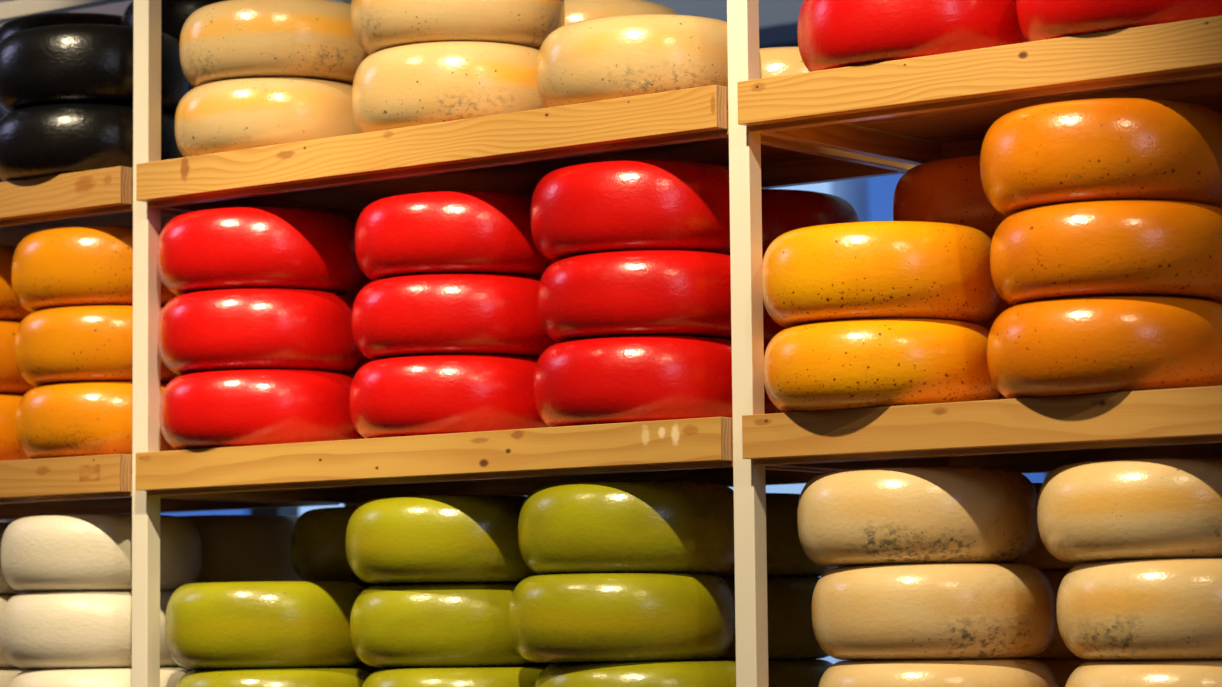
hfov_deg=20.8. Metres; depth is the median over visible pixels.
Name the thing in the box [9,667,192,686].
cheese wheel
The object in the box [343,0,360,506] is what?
upright post
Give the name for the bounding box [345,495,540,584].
cheese wheel
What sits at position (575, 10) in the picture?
cheese wheel
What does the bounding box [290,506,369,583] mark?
cheese wheel
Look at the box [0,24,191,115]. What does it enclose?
cheese wheel
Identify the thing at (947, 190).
cheese wheel
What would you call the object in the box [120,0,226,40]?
cheese wheel
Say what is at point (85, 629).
cheese wheel
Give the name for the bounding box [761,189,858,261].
cheese wheel
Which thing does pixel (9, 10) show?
rail
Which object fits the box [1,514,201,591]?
cheese wheel
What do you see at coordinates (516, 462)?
shelf
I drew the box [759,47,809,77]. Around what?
cheese wheel
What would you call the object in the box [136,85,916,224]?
shelf
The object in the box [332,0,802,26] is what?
wall
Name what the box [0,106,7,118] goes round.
cheese wheel
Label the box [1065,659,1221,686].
cheese wheel
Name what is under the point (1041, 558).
cheese wheel
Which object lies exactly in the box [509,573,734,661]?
cheese wheel
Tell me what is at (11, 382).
cheese wheel
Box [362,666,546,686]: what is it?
cheese wheel
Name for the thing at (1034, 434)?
shelf
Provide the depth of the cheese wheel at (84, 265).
4.59 m
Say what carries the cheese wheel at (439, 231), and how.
on the cheese wheel at (435, 313)
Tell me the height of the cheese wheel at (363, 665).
0.108 m
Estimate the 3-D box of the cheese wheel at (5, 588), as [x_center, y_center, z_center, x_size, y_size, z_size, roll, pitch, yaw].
[-0.947,0.317,4.866,0.280,0.105,0.281,0,-5,-3]
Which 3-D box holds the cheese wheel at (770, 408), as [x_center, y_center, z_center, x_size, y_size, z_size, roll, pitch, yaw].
[0.191,0.076,4.376,0.282,0.106,0.281,0,-5,-11]
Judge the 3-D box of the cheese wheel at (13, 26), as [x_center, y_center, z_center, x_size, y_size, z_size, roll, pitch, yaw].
[-0.830,-0.446,5.210,0.281,0.106,0.281,-2,-6,20]
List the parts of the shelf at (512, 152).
rail, rail, rail, rail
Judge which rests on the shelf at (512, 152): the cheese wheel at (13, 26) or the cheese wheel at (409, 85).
the cheese wheel at (409, 85)
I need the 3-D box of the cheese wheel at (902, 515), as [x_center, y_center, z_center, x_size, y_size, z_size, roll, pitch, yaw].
[0.355,0.203,3.865,0.287,0.109,0.287,-5,-7,40]
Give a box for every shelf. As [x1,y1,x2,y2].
[0,166,187,246]
[0,454,339,519]
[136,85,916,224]
[136,417,837,503]
[737,16,1221,164]
[742,386,1221,473]
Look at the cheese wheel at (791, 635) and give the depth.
4.25 m
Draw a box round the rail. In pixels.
[0,0,129,23]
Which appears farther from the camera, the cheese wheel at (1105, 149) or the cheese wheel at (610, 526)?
the cheese wheel at (610, 526)
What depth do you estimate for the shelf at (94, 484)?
4.61 m
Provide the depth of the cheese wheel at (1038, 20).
3.59 m
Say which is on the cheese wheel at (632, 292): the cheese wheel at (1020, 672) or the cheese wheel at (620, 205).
the cheese wheel at (620, 205)
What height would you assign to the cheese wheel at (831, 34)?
0.112 m
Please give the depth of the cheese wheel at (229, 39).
4.42 m
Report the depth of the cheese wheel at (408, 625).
4.17 m
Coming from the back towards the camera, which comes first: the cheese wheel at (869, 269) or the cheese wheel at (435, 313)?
the cheese wheel at (435, 313)
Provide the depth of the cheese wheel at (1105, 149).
3.59 m
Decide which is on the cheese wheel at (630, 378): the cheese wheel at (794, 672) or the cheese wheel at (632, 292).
the cheese wheel at (632, 292)
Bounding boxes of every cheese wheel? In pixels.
[0,12,121,42]
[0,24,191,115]
[0,103,182,181]
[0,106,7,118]
[0,245,31,321]
[0,320,34,394]
[0,394,30,460]
[0,522,22,594]
[0,590,179,668]
[0,595,17,668]
[0,668,27,686]
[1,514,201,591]
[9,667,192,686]
[11,226,176,312]
[15,305,178,386]
[15,381,174,458]
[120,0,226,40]
[157,207,362,295]
[158,288,362,375]
[159,369,362,449]
[165,581,364,668]
[175,77,360,156]
[176,667,371,686]
[179,0,368,86]
[179,515,301,582]
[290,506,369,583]
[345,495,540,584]
[346,273,372,300]
[346,355,371,377]
[349,354,549,438]
[350,582,551,667]
[351,0,564,54]
[352,41,544,132]
[352,273,557,360]
[354,191,553,280]
[354,662,384,672]
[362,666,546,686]
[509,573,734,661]
[518,481,734,574]
[530,160,729,261]
[533,335,732,426]
[534,660,735,686]
[536,14,761,107]
[538,250,764,342]
[564,0,678,24]
[713,493,835,576]
[714,576,828,659]
[733,659,832,686]
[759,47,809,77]
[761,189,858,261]
[761,221,999,327]
[763,307,785,353]
[763,318,999,412]
[764,354,783,413]
[797,0,1027,71]
[797,467,1038,567]
[812,563,1056,659]
[818,658,1058,686]
[893,155,1006,238]
[980,98,1221,216]
[980,297,1012,329]
[987,295,1221,398]
[990,200,1221,305]
[997,393,1007,399]
[1016,0,1221,41]
[1017,483,1080,570]
[1027,571,1082,658]
[1035,659,1094,686]
[1037,458,1221,562]
[1057,558,1221,659]
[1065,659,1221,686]
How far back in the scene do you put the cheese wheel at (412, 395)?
4.18 m
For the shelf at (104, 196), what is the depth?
4.62 m
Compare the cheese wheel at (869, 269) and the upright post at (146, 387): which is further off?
the upright post at (146, 387)
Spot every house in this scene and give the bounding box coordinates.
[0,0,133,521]
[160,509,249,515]
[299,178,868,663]
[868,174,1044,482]
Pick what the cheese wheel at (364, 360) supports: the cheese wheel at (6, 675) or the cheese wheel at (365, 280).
the cheese wheel at (365, 280)
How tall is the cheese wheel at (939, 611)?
0.108 m
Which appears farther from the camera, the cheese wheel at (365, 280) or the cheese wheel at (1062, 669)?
the cheese wheel at (365, 280)
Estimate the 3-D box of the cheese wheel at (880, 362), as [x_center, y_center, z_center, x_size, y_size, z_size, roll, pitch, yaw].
[0.317,0.031,3.869,0.281,0.101,0.283,0,-5,-7]
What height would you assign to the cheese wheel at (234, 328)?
0.108 m
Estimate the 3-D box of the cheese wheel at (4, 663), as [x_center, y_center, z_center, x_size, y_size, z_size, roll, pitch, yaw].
[-0.945,0.422,4.855,0.280,0.106,0.281,1,-5,-16]
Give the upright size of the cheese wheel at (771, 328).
0.106 m
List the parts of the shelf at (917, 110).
rail, rail, rail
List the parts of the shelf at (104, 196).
rail, rail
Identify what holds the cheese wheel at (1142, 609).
on the cheese wheel at (1097, 673)
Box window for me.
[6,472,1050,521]
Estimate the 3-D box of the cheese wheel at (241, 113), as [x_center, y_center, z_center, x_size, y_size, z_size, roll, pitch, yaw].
[-0.453,-0.295,4.537,0.282,0.102,0.280,-6,-7,44]
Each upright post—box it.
[132,0,160,686]
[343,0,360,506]
[727,0,768,686]
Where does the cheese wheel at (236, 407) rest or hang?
on the shelf at (516, 462)
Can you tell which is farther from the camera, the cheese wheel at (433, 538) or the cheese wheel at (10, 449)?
the cheese wheel at (10, 449)
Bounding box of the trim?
[759,22,797,47]
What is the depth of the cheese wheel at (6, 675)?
4.75 m
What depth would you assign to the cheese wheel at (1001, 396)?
3.99 m
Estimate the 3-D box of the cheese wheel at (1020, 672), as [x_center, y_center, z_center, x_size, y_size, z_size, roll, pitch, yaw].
[0.376,0.418,3.832,0.280,0.108,0.282,4,-7,-38]
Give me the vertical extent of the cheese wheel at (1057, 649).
0.106 m
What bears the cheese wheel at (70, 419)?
on the shelf at (94, 484)
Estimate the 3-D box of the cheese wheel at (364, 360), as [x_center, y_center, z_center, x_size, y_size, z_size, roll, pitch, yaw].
[-0.263,0.006,4.734,0.281,0.106,0.282,4,-7,-40]
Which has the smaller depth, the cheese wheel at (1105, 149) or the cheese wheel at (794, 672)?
the cheese wheel at (1105, 149)
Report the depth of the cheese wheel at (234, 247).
4.40 m
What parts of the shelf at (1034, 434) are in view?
rail, rail, rail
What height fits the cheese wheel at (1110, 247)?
0.102 m
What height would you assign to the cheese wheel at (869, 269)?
0.111 m
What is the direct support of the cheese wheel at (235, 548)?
on the cheese wheel
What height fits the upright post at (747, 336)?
2.195 m
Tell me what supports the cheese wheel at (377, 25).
on the cheese wheel at (409, 85)
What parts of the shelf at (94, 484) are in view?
rail, rail, rail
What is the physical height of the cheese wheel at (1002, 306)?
0.106 m
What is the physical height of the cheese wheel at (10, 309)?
0.108 m
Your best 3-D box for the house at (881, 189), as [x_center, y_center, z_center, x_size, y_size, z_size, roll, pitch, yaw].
[2.616,0.770,15.229,1.520,3.720,3.220,-5,-7,37]
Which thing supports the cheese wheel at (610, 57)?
on the shelf at (512, 152)
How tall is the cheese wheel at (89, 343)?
0.105 m
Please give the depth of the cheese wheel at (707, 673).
3.98 m
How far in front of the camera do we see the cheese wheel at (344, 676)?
4.36 m
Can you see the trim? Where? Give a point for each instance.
(781, 35)
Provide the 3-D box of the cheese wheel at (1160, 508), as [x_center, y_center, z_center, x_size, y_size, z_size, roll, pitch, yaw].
[0.612,0.186,3.669,0.281,0.108,0.281,-2,-5,19]
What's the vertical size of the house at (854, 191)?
4.520 m
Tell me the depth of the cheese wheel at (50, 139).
4.60 m
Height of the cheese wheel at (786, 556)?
0.107 m
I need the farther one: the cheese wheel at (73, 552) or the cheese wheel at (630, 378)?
the cheese wheel at (73, 552)
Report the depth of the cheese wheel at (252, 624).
4.36 m
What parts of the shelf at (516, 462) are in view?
rail, rail, rail, rail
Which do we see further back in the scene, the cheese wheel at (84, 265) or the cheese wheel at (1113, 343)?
the cheese wheel at (84, 265)

